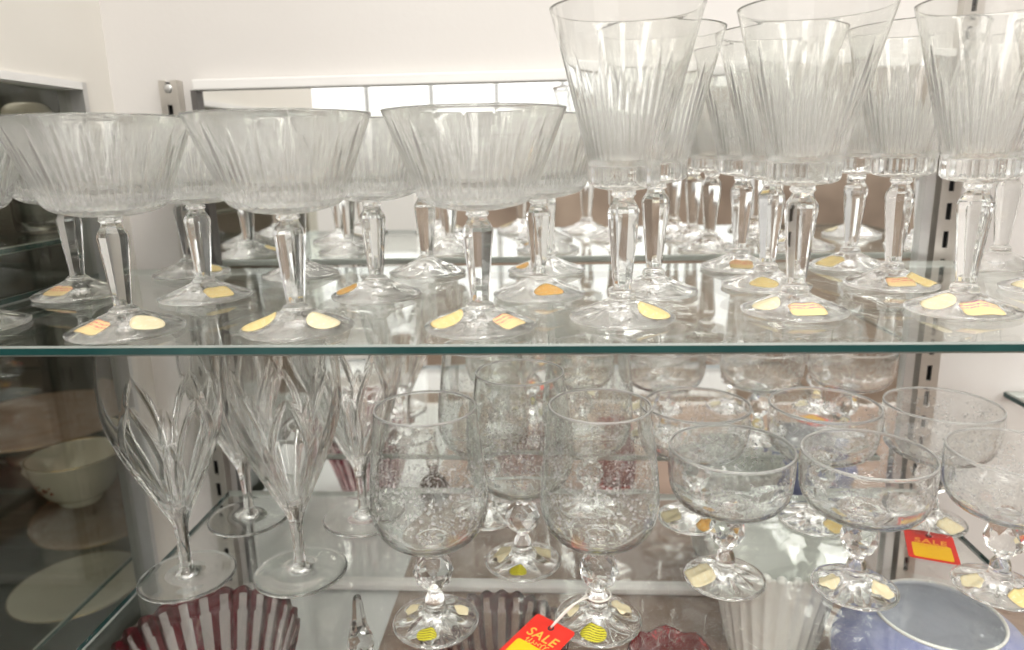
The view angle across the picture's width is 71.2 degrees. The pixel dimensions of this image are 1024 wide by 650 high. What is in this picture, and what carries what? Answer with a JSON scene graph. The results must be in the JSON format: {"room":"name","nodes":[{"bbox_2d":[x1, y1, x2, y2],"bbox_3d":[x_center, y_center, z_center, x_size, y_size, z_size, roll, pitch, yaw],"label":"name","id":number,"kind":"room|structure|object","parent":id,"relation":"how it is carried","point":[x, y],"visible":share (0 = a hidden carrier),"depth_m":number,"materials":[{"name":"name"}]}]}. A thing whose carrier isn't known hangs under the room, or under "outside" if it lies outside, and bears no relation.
{"room":"glassware shop","nodes":[
{"label":"glassware shop","id":0,"kind":"room"},
{"bbox_2d":[0,0,177,649],"bbox_3d":[-0.724,-0.166,0.647,0.718,1.550,1.090,0,14,4],"label":"wall","id":1,"kind":"structure","parent":0,"point":[30,270],"depth_m":1.15,"materials":[{"name":"grey paint"}]},
{"bbox_2d":[0,206,60,255],"bbox_3d":[-0.706,-0.076,0.668,0.610,0.006,0.950,0,14,4],"label":"shelf","id":2,"kind":"object","parent":1,"relation":"attached to","point":[11,241],"visible":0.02,"depth_m":0.63,"materials":[{"name":"clear glass"}]},
{"bbox_2d":[0,102,57,233],"bbox_3d":[-0.446,-0.147,0.671,0.052,0.119,0.052,0,14,4],"label":"glass jar","id":3,"kind":"object","parent":2,"relation":"on","point":[27,218],"visible":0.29,"depth_m":0.66,"materials":[{"name":"clear glass"}]},
{"bbox_2d":[0,70,82,89],"bbox_3d":[-0.391,-0.141,0.352,0.023,0.006,0.524,0,14,4],"label":"trim","id":4,"kind":"structure","parent":1,"relation":"attached to","point":[6,77],"depth_m":0.56,"materials":[{"name":"white metal"}]},
{"bbox_2d":[32,555,131,649],"bbox_3d":[-0.699,0.247,0.746,0.610,0.006,0.950,0,14,4],"label":"shelf","id":5,"kind":"object","parent":1,"relation":"attached to","point":[122,566],"visible":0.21,"depth_m":0.66,"materials":[{"name":"clear glass"}]},
{"bbox_2d":[0,389,102,465],"bbox_3d":[-0.659,0.154,1.004,0.248,0.052,0.248,0,14,4],"label":"bowl","id":6,"kind":"object","parent":5,"relation":"on","point":[29,424],"visible":0.7,"depth_m":0.99,"materials":[{"name":"brown"}]},
{"bbox_2d":[19,437,117,508],"bbox_3d":[-0.521,0.182,0.858,0.102,0.061,0.102,-13,18,-40],"label":"bowl","id":7,"kind":"object","parent":5,"relation":"on","point":[75,473],"visible":0.93,"depth_m":0.84,"materials":[{"name":"beige ceramic"}]},
{"bbox_2d":[57,82,162,615],"bbox_3d":[-0.370,0.069,0.674,0.023,0.566,0.006,0,14,4],"label":"trim","id":8,"kind":"structure","parent":1,"relation":"attached to","point":[136,502],"depth_m":0.69,"materials":[{"name":"metal"}]},
{"bbox_3d":[-0.697,0.347,0.769,0.610,0.006,0.950,0,14,4],"label":"shelf","id":9,"kind":"object","parent":1,"relation":"attached to","visible":0},
{"bbox_2d":[5,551,135,623],"bbox_3d":[-0.512,0.313,0.849,0.146,0.015,0.146,0,14,4],"label":"plate","id":10,"kind":"object","parent":9,"relation":"on","point":[49,595],"visible":0.83,"depth_m":0.85,"materials":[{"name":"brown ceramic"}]},
{"bbox_2d":[27,473,127,550],"bbox_3d":[-0.569,0.261,0.996,0.180,0.039,0.178,-3,14,-8],"label":"plate","id":11,"kind":"object","parent":9,"relation":"on","point":[53,526],"visible":0.45,"depth_m":0.98,"materials":[{"name":"brown ceramic"}]},
{"bbox_2d":[440,338,521,398],"bbox_3d":[-0.024,0.065,0.607,0.077,0.099,0.077,-4,14,-12],"label":"bowl","id":12,"kind":"object","parent":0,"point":[457,371],"depth_m":0.57,"materials":[{"name":"clear glass"}]},
{"bbox_2d":[98,0,1023,586],"bbox_3d":[0.525,-0.185,0.620,1.826,1.550,0.030,0,14,4],"label":"wall","id":13,"kind":"structure","parent":0,"point":[147,42],"depth_m":0.63,"materials":[{"name":"white paint"}]},
{"bbox_2d":[158,80,242,588],"bbox_3d":[-0.301,0.030,0.699,0.017,0.511,0.012,0,14,4],"label":"shelf bracket rail","id":14,"kind":"object","parent":13,"relation":"attached to","point":[172,100],"visible":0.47,"depth_m":0.72,"materials":[{"name":"metal"}]},
{"bbox_2d":[0,260,1023,356],"bbox_3d":[0.023,-0.019,0.505,0.806,0.006,0.272,0,14,4],"label":"glass shelf","id":15,"kind":"object","parent":13,"relation":"attached to","point":[1013,346],"visible":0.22,"depth_m":0.38,"materials":[{"name":"clear glass"}]},
{"bbox_2d":[0,143,32,330],"bbox_3d":[-0.333,-0.057,0.424,0.099,0.120,0.099,12,19,43],"label":"coupe glass","id":16,"kind":"object","parent":15,"relation":"on","point":[9,319],"visible":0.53,"depth_m":0.43,"materials":[{"name":"clear glass"}]},
{"bbox_2d":[0,143,18,208],"bbox_3d":[-0.334,-0.089,0.416,0.099,0.054,0.099,-1,13,1],"label":"bowl","id":17,"kind":"object","parent":16,"relation":"on","point":[9,173],"depth_m":0.42,"materials":[{"name":"clear glass"}]},
{"bbox_2d":[13,173,110,303],"bbox_3d":[-0.324,-0.080,0.521,0.099,0.120,0.099,1,14,11],"label":"coupe glass","id":18,"kind":"object","parent":15,"relation":"on","point":[79,286],"visible":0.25,"depth_m":0.52,"materials":[{"name":"clear glass"}]},
{"bbox_2d":[13,173,38,204],"bbox_3d":[-0.324,-0.113,0.513,0.099,0.054,0.099,-4,14,-11],"label":"bowl","id":19,"kind":"object","parent":18,"relation":"on","point":[22,193],"depth_m":0.49,"materials":[{"name":"clear glass"}]},
{"bbox_2d":[0,113,188,344],"bbox_3d":[-0.226,-0.054,0.404,0.099,0.120,0.099,0,14,5],"label":"coupe glass","id":20,"kind":"object","parent":15,"relation":"on","point":[107,167],"visible":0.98,"depth_m":0.37,"materials":[{"name":"clear glass"}]},
{"bbox_2d":[0,113,188,217],"bbox_3d":[-0.227,-0.087,0.397,0.099,0.054,0.099,-2,14,-5],"label":"bowl","id":21,"kind":"object","parent":20,"relation":"on","point":[83,165],"depth_m":0.37,"materials":[{"name":"clear glass"}]},
{"bbox_2d":[151,205,230,280],"bbox_3d":[-0.279,-0.102,0.607,0.099,0.120,0.099,3,14,16],"label":"coupe glass","id":22,"kind":"object","parent":15,"relation":"on","point":[184,269],"visible":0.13,"depth_m":0.60,"materials":[{"name":"clear glass"}]},
{"bbox_2d":[157,135,252,306],"bbox_3d":[-0.221,-0.078,0.501,0.099,0.120,0.099,-1,14,-1],"label":"coupe glass","id":23,"kind":"object","parent":15,"relation":"on","point":[194,187],"visible":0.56,"depth_m":0.49,"materials":[{"name":"clear glass"}]},
{"bbox_2d":[167,135,223,204],"bbox_3d":[-0.222,-0.110,0.493,0.099,0.054,0.099,-8,15,-27],"label":"bowl","id":24,"kind":"object","parent":23,"relation":"on","point":[194,184],"depth_m":0.47,"materials":[{"name":"clear glass"}]},
{"bbox_2d":[178,108,371,342],"bbox_3d":[-0.125,-0.056,0.401,0.099,0.120,0.099,-13,18,-40],"label":"coupe glass","id":25,"kind":"object","parent":15,"relation":"on","point":[285,163],"visible":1,"depth_m":0.37,"materials":[{"name":"clear glass"}]},
{"bbox_2d":[178,108,371,214],"bbox_3d":[-0.126,-0.088,0.393,0.099,0.054,0.099,-6,14,-20],"label":"bowl","id":26,"kind":"object","parent":25,"relation":"on","point":[270,161],"depth_m":0.36,"materials":[{"name":"clear glass"}]},
{"bbox_2d":[261,213,339,281],"bbox_3d":[-0.179,-0.100,0.588,0.099,0.120,0.099,1,14,11],"label":"coupe glass","id":27,"kind":"object","parent":15,"relation":"on","point":[313,270],"visible":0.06,"depth_m":0.59,"materials":[{"name":"clear glass"}]},
{"bbox_2d":[331,117,422,304],"bbox_3d":[-0.097,-0.079,0.493,0.099,0.120,0.099,-10,16,-32],"label":"coupe glass","id":28,"kind":"object","parent":15,"relation":"on","point":[379,174],"visible":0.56,"depth_m":0.47,"materials":[{"name":"clear glass"}]},
{"bbox_2d":[343,117,414,201],"bbox_3d":[-0.097,-0.111,0.486,0.099,0.054,0.099,-2,14,-3],"label":"bowl","id":29,"kind":"object","parent":28,"relation":"on","point":[379,174],"depth_m":0.45,"materials":[{"name":"clear glass"}]},
{"bbox_2d":[389,192,465,279],"bbox_3d":[-0.072,-0.102,0.587,0.099,0.120,0.099,7,16,29],"label":"coupe glass","id":30,"kind":"object","parent":15,"relation":"on","point":[427,265],"visible":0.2,"depth_m":0.58,"materials":[{"name":"clear glass"}]},
{"bbox_2d":[380,103,566,340],"bbox_3d":[-0.019,-0.057,0.396,0.099,0.120,0.099,-13,18,-40],"label":"coupe glass","id":31,"kind":"object","parent":15,"relation":"on","point":[476,159],"visible":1,"depth_m":0.36,"materials":[{"name":"clear glass"}]},
{"bbox_2d":[380,103,566,211],"bbox_3d":[-0.020,-0.089,0.388,0.099,0.054,0.099,-5,14,-14],"label":"bowl","id":32,"kind":"object","parent":31,"relation":"on","point":[468,157],"depth_m":0.35,"materials":[{"name":"clear glass"}]},
{"bbox_2d":[493,112,587,303],"bbox_3d":[0.018,-0.079,0.486,0.099,0.120,0.099,3,14,17],"label":"coupe glass","id":33,"kind":"object","parent":15,"relation":"on","point":[565,173],"visible":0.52,"depth_m":0.47,"materials":[{"name":"clear glass"}]},
{"bbox_2d":[530,112,587,199],"bbox_3d":[0.017,-0.111,0.478,0.099,0.054,0.099,-5,14,-16],"label":"bowl","id":34,"kind":"object","parent":33,"relation":"on","point":[565,173],"depth_m":0.45,"materials":[{"name":"clear glass"}]},
{"bbox_2d":[508,198,584,277],"bbox_3d":[0.028,-0.102,0.582,0.099,0.120,0.099,10,17,39],"label":"coupe glass","id":35,"kind":"object","parent":15,"relation":"on","point":[556,267],"visible":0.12,"depth_m":0.58,"materials":[{"name":"clear glass"}]},
{"bbox_2d":[549,0,707,330],"bbox_3d":[0.064,-0.087,0.404,0.084,0.172,0.084,12,19,43],"label":"goblet","id":36,"kind":"object","parent":15,"relation":"on","point":[626,62],"visible":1,"depth_m":0.37,"materials":[{"name":"clear glass"}]},
{"bbox_2d":[549,0,707,191],"bbox_3d":[0.063,-0.123,0.396,0.084,0.097,0.084,-3,14,-7],"label":"bowl","id":37,"kind":"object","parent":36,"relation":"on","point":[626,62],"depth_m":0.37,"materials":[{"name":"clear glass"}]},
{"bbox_2d":[608,19,727,300],"bbox_3d":[0.097,-0.106,0.480,0.084,0.172,0.084,10,18,39],"label":"goblet","id":38,"kind":"object","parent":15,"relation":"on","point":[653,284],"visible":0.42,"depth_m":0.46,"materials":[{"name":"clear glass"}]},
{"bbox_2d":[658,19,727,184],"bbox_3d":[0.096,-0.142,0.471,0.084,0.097,0.084,-8,15,-26],"label":"bowl","id":39,"kind":"object","parent":38,"relation":"on","point":[711,33],"depth_m":0.45,"materials":[{"name":"clear glass"}]},
{"bbox_2d":[700,52,759,273],"bbox_3d":[0.186,-0.131,0.575,0.084,0.172,0.084,11,18,42],"label":"goblet","id":40,"kind":"object","parent":15,"relation":"on","point":[738,260],"visible":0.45,"depth_m":0.57,"materials":[{"name":"clear glass"}]},
{"bbox_2d":[705,52,744,176],"bbox_3d":[0.186,-0.167,0.566,0.084,0.097,0.084,-5,14,-15],"label":"bowl","id":41,"kind":"object","parent":40,"relation":"on","point":[718,101],"depth_m":0.56,"materials":[{"name":"clear glass"}]},
{"bbox_2d":[720,26,812,294],"bbox_3d":[0.180,-0.111,0.493,0.084,0.172,0.084,10,18,39],"label":"goblet","id":42,"kind":"object","parent":15,"relation":"on","point":[766,278],"visible":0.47,"depth_m":0.49,"materials":[{"name":"clear glass"}]},
{"bbox_2d":[720,26,767,180],"bbox_3d":[0.180,-0.147,0.484,0.084,0.097,0.084,-4,14,-11],"label":"bowl","id":43,"kind":"object","parent":42,"relation":"on","point":[732,50],"depth_m":0.47,"materials":[{"name":"clear glass"}]},
{"bbox_2d":[736,0,900,322],"bbox_3d":[0.169,-0.091,0.412,0.084,0.172,0.084,-10,16,-33],"label":"goblet","id":44,"kind":"object","parent":15,"relation":"on","point":[812,64],"visible":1,"depth_m":0.38,"materials":[{"name":"clear glass"}]},
{"bbox_2d":[736,0,900,186],"bbox_3d":[0.168,-0.128,0.403,0.084,0.097,0.084,-6,14,-18],"label":"bowl","id":45,"kind":"object","parent":44,"relation":"on","point":[812,64],"depth_m":0.38,"materials":[{"name":"clear glass"}]},
{"bbox_2d":[809,109,882,272],"bbox_3d":[0.276,-0.131,0.569,0.084,0.172,0.084,6,15,27],"label":"goblet","id":46,"kind":"object","parent":15,"relation":"on","point":[856,162],"visible":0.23,"depth_m":0.57,"materials":[{"name":"clear glass"}]},
{"bbox_2d":[842,109,870,174],"bbox_3d":[0.275,-0.168,0.560,0.084,0.097,0.084,-1,14,2],"label":"bowl","id":47,"kind":"object","parent":46,"relation":"on","point":[856,161],"depth_m":0.55,"materials":[{"name":"clear glass"}]},
{"bbox_2d":[843,17,940,292],"bbox_3d":[0.267,-0.111,0.487,0.084,0.172,0.084,-9,15,-28],"label":"goblet","id":48,"kind":"object","parent":15,"relation":"on","point":[897,109],"visible":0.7,"depth_m":0.47,"materials":[{"name":"clear glass"}]},
{"bbox_2d":[862,17,938,178],"bbox_3d":[0.266,-0.148,0.479,0.084,0.097,0.084,-2,14,-4],"label":"bowl","id":49,"kind":"object","parent":48,"relation":"on","point":[897,109],"depth_m":0.46,"materials":[{"name":"clear glass"}]},
{"bbox_2d":[903,0,1023,321],"bbox_3d":[0.266,-0.092,0.405,0.084,0.172,0.084,-11,17,-36],"label":"goblet","id":50,"kind":"object","parent":15,"relation":"on","point":[973,50],"visible":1,"depth_m":0.39,"materials":[{"name":"clear glass"}]},
{"bbox_2d":[913,0,1023,183],"bbox_3d":[0.265,-0.128,0.397,0.084,0.097,0.084,-1,13,0],"label":"bowl","id":51,"kind":"object","parent":50,"relation":"on","point":[973,50],"depth_m":0.38,"materials":[{"name":"clear glass"}]},
{"bbox_2d":[953,178,1023,272],"bbox_3d":[0.390,-0.130,0.556,0.084,0.172,0.084,9,17,38],"label":"goblet","id":52,"kind":"object","parent":15,"relation":"on","point":[1000,257],"visible":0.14,"depth_m":0.56,"materials":[{"name":"clear glass"}]},
{"bbox_2d":[997,276,1023,294],"bbox_3d":[0.360,-0.106,0.459,0.084,0.172,0.084,-7,15,-24],"label":"goblet","id":53,"kind":"object","parent":15,"relation":"on","point":[1016,285],"visible":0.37,"depth_m":0.48,"materials":[{"name":"clear glass"}]},
{"bbox_2d":[76,490,989,649],"bbox_3d":[0.040,0.199,0.510,0.647,0.006,0.331,0,14,4],"label":"glass shelf","id":54,"kind":"object","parent":13,"relation":"attached to","point":[121,606],"visible":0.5,"depth_m":0.63,"materials":[{"name":"clear glass"}]},
{"bbox_2d":[92,314,236,603],"bbox_3d":[-0.250,0.096,0.524,0.085,0.198,0.085,0,14,4],"label":"glass","id":55,"kind":"object","parent":54,"relation":"on","point":[162,416],"visible":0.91,"depth_m":0.49,"materials":[{"name":"clear glass"}]},
{"bbox_2d":[92,314,223,529],"bbox_3d":[-0.250,0.076,0.519,0.082,0.156,0.082,0,14,4],"label":"bowl","id":56,"kind":"object","parent":55,"relation":"on","point":[162,416],"depth_m":0.49,"materials":[{"name":"clear glass"}]},
{"bbox_2d":[176,291,286,537],"bbox_3d":[-0.235,0.075,0.612,0.085,0.198,0.085,-3,14,-6],"label":"glass","id":57,"kind":"object","parent":54,"relation":"on","point":[250,516],"visible":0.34,"depth_m":0.61,"materials":[{"name":"clear glass"}]},
{"bbox_2d":[176,291,274,476],"bbox_3d":[-0.235,0.054,0.607,0.082,0.156,0.082,-3,14,-6],"label":"bowl","id":58,"kind":"object","parent":57,"relation":"on","point":[259,302],"depth_m":0.58,"materials":[{"name":"clear glass"}]},
{"bbox_2d":[219,311,347,598],"bbox_3d":[-0.164,0.094,0.527,0.085,0.198,0.085,-6,14,-20],"label":"glass","id":59,"kind":"object","parent":54,"relation":"on","point":[282,413],"visible":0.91,"depth_m":0.49,"materials":[{"name":"clear glass"}]},
{"bbox_2d":[305,290,401,537],"bbox_3d":[-0.133,0.074,0.607,0.082,0.198,0.082,-2,14,-4],"label":"glass","id":60,"kind":"object","parent":54,"relation":"on","point":[366,380],"visible":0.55,"depth_m":0.58,"materials":[{"name":"clear glass"}]},
{"bbox_2d":[369,390,488,649],"bbox_3d":[-0.053,0.127,0.470,0.079,0.155,0.079,-3,14,-6],"label":"wine glass","id":61,"kind":"object","parent":54,"relation":"on","point":[429,496],"visible":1,"depth_m":0.44,"materials":[{"name":"clear glass"}]},
{"bbox_2d":[369,390,488,556],"bbox_3d":[-0.054,0.100,0.463,0.077,0.099,0.077,-3,14,-6],"label":"bowl","id":62,"kind":"object","parent":61,"relation":"on","point":[429,496],"depth_m":0.43,"materials":[{"name":"clear glass"}]},
{"bbox_2d":[440,338,521,530],"bbox_3d":[-0.024,0.092,0.613,0.079,0.155,0.079,-4,14,-12],"label":"wine glass","id":63,"kind":"object","parent":54,"relation":"on","point":[457,371],"visible":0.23,"depth_m":0.58,"materials":[{"name":"clear glass"}]},
{"bbox_2d":[473,359,565,582],"bbox_3d":[0.007,0.109,0.539,0.077,0.155,0.077,-4,14,-10],"label":"wine glass","id":64,"kind":"object","parent":54,"relation":"on","point":[512,397],"visible":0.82,"depth_m":0.51,"materials":[{"name":"clear glass"}]},
{"bbox_2d":[473,359,565,501],"bbox_3d":[0.006,0.082,0.533,0.077,0.099,0.077,-2,14,-1],"label":"bowl","id":65,"kind":"object","parent":64,"relation":"on","point":[512,397],"depth_m":0.50,"materials":[{"name":"clear glass"}]},
{"bbox_2d":[500,587,611,649],"bbox_3d":[0.025,0.196,0.465,0.092,0.022,0.036,-14,18,-42],"label":"tag","id":66,"kind":"object","parent":54,"relation":"on","point":[540,633],"visible":0.98,"depth_m":0.46,"materials":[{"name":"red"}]},
{"bbox_2d":[548,334,632,391],"bbox_3d":[0.065,0.091,0.609,0.077,0.155,0.077,7,16,31],"label":"wine glass","id":67,"kind":"object","parent":54,"relation":"on","point":[613,371],"visible":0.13,"depth_m":0.57,"materials":[{"name":"clear glass"}]},
{"bbox_2d":[540,388,659,648],"bbox_3d":[0.057,0.125,0.467,0.077,0.155,0.077,5,15,23],"label":"wine glass","id":68,"kind":"object","parent":54,"relation":"on","point":[600,490],"visible":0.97,"depth_m":0.44,"materials":[{"name":"clear glass"}]},
{"bbox_2d":[540,388,659,555],"bbox_3d":[0.056,0.098,0.461,0.077,0.099,0.077,-7,15,-23],"label":"bowl","id":69,"kind":"object","parent":68,"relation":"on","point":[600,490],"depth_m":0.43,"materials":[{"name":"clear glass"}]},
{"bbox_2d":[645,387,751,535],"bbox_3d":[0.154,0.116,0.604,0.088,0.105,0.088,-8,15,-26],"label":"glass","id":70,"kind":"object","parent":54,"relation":"on","point":[674,409],"visible":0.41,"depth_m":0.62,"materials":[{"name":"clear glass"}]},
{"bbox_2d":[645,387,751,460],"bbox_3d":[0.154,0.088,0.598,0.088,0.048,0.088,-8,15,-26],"label":"bowl","id":71,"kind":"object","parent":70,"relation":"on","point":[674,409],"depth_m":0.63,"materials":[{"name":"clear glass"}]},
{"bbox_2d":[668,423,796,601],"bbox_3d":[0.156,0.137,0.518,0.088,0.105,0.088,-3,14,-8],"label":"glass","id":72,"kind":"object","parent":54,"relation":"on","point":[732,476],"visible":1,"depth_m":0.51,"materials":[{"name":"clear glass"}]},
{"bbox_2d":[668,423,796,523],"bbox_3d":[0.156,0.109,0.511,0.088,0.048,0.088,-3,14,-8],"label":"bowl","id":73,"kind":"object","parent":72,"relation":"on","point":[721,473],"depth_m":0.49,"materials":[{"name":"clear glass"}]},
{"bbox_2d":[767,387,883,536],"bbox_3d":[0.257,0.115,0.598,0.088,0.105,0.088,-2,14,-4],"label":"glass","id":74,"kind":"object","parent":54,"relation":"on","point":[793,413],"visible":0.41,"depth_m":0.60,"materials":[{"name":"clear glass"}]},
{"bbox_2d":[767,387,883,461],"bbox_3d":[0.257,0.088,0.591,0.088,0.048,0.088,-2,14,-4],"label":"bowl","id":75,"kind":"object","parent":74,"relation":"on","point":[793,413],"depth_m":0.61,"materials":[{"name":"clear glass"}]},
{"bbox_2d":[798,428,940,611],"bbox_3d":[0.246,0.138,0.504,0.088,0.105,0.088,-1,14,1],"label":"glass","id":76,"kind":"object","parent":54,"relation":"on","point":[868,483],"visible":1,"depth_m":0.50,"materials":[{"name":"clear glass"}]},
{"bbox_2d":[798,428,940,532],"bbox_3d":[0.245,0.111,0.497,0.088,0.048,0.088,-1,13,1],"label":"bowl","id":77,"kind":"object","parent":76,"relation":"on","point":[860,480],"depth_m":0.48,"materials":[{"name":"clear glass"}]},
{"bbox_2d":[904,521,960,564],"bbox_3d":[0.333,0.171,0.568,0.035,0.008,0.051,5,15,23],"label":"tag","id":78,"kind":"object","parent":54,"relation":"on","point":[943,550],"visible":0.99,"depth_m":0.56,"materials":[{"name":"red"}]},
{"bbox_2d":[881,387,1006,537],"bbox_3d":[0.350,0.115,0.592,0.088,0.105,0.088,-5,14,-14],"label":"glass","id":79,"kind":"object","parent":54,"relation":"on","point":[924,416],"visible":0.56,"depth_m":0.59,"materials":[{"name":"clear glass"}]},
{"bbox_2d":[881,387,1006,461],"bbox_3d":[0.350,0.087,0.586,0.088,0.048,0.088,-5,14,-14],"label":"bowl","id":80,"kind":"object","parent":79,"relation":"on","point":[924,416],"depth_m":0.59,"materials":[{"name":"clear glass"}]},
{"bbox_2d":[941,427,1023,611],"bbox_3d":[0.347,0.137,0.500,0.088,0.105,0.088,-6,14,-18],"label":"glass","id":81,"kind":"object","parent":54,"relation":"on","point":[982,468],"visible":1,"depth_m":0.50,"materials":[{"name":"clear glass"}]},
{"bbox_2d":[941,427,1023,530],"bbox_3d":[0.346,0.109,0.493,0.088,0.048,0.088,-6,14,-18],"label":"bowl","id":82,"kind":"object","parent":81,"relation":"on","point":[982,468],"depth_m":0.49,"materials":[{"name":"clear glass"}]},
{"bbox_2d":[190,69,936,595],"bbox_3d":[0.046,0.027,0.678,0.658,0.509,0.009,0,14,4],"label":"wall mirror","id":83,"kind":"object","parent":13,"relation":"attached to","point":[699,223],"visible":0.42,"depth_m":0.67,"materials":[{"name":"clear mirror"}]},
{"bbox_2d":[890,156,961,579],"bbox_3d":[0.381,-0.086,0.630,0.017,0.742,0.012,0,14,4],"label":"shelf bracket rail","id":84,"kind":"object","parent":13,"relation":"attached to","point":[947,194],"visible":0.42,"depth_m":0.64,"materials":[{"name":"metal"}]},
{"bbox_2d":[1003,391,1023,407],"bbox_3d":[0.663,0.104,0.478,0.436,0.006,0.355,0,14,4],"label":"glass shelf","id":85,"kind":"object","parent":13,"relation":"attached to","point":[1013,396],"visible":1,"depth_m":0.66,"materials":[{"name":"clear glass"}]},
{"bbox_2d":[243,584,1023,649],"bbox_3d":[0.529,0.352,0.445,1.802,0.030,0.560,0,14,4],"label":"shelf","id":86,"kind":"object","parent":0,"point":[701,615],"depth_m":0.70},
{"bbox_2d":[111,585,300,649],"bbox_3d":[-0.221,0.278,0.529,0.131,0.105,0.132,-12,17,-37],"label":"bowl","id":87,"kind":"object","parent":86,"relation":"on","point":[242,617],"visible":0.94,"depth_m":0.57,"materials":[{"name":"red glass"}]},
{"bbox_2d":[347,594,374,649],"bbox_3d":[-0.119,0.262,0.568,0.042,0.110,0.040,0,14,4],"label":"decanter","id":88,"kind":"object","parent":86,"relation":"on","point":[360,637],"visible":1,"depth_m":0.56,"materials":[{"name":"clear glass"}]},
{"bbox_2d":[435,589,568,649],"bbox_3d":[-0.010,0.274,0.532,0.105,0.103,0.106,7,16,30],"label":"bowl","id":89,"kind":"object","parent":86,"relation":"on","point":[502,614],"visible":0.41,"depth_m":0.57,"materials":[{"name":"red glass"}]},
{"bbox_2d":[627,625,711,649],"bbox_3d":[0.115,0.279,0.520,0.066,0.093,0.064,0,14,4],"label":"bowl","id":90,"kind":"object","parent":86,"relation":"on","point":[663,637],"visible":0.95,"depth_m":0.54,"materials":[{"name":"pink glass"}]},
{"bbox_2d":[703,515,850,649],"bbox_3d":[0.233,0.240,0.639,0.123,0.108,0.124,0,14,4],"label":"glass vase","id":91,"kind":"object","parent":86,"relation":"on","point":[790,614],"visible":0.71,"depth_m":0.62,"materials":[{"name":"glass"}]},
{"bbox_2d":[830,578,1023,649],"bbox_3d":[0.323,0.264,0.551,0.144,0.099,0.144,3,14,16],"label":"bowl","id":92,"kind":"object","parent":86,"relation":"on","point":[928,614],"visible":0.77,"depth_m":0.58,"materials":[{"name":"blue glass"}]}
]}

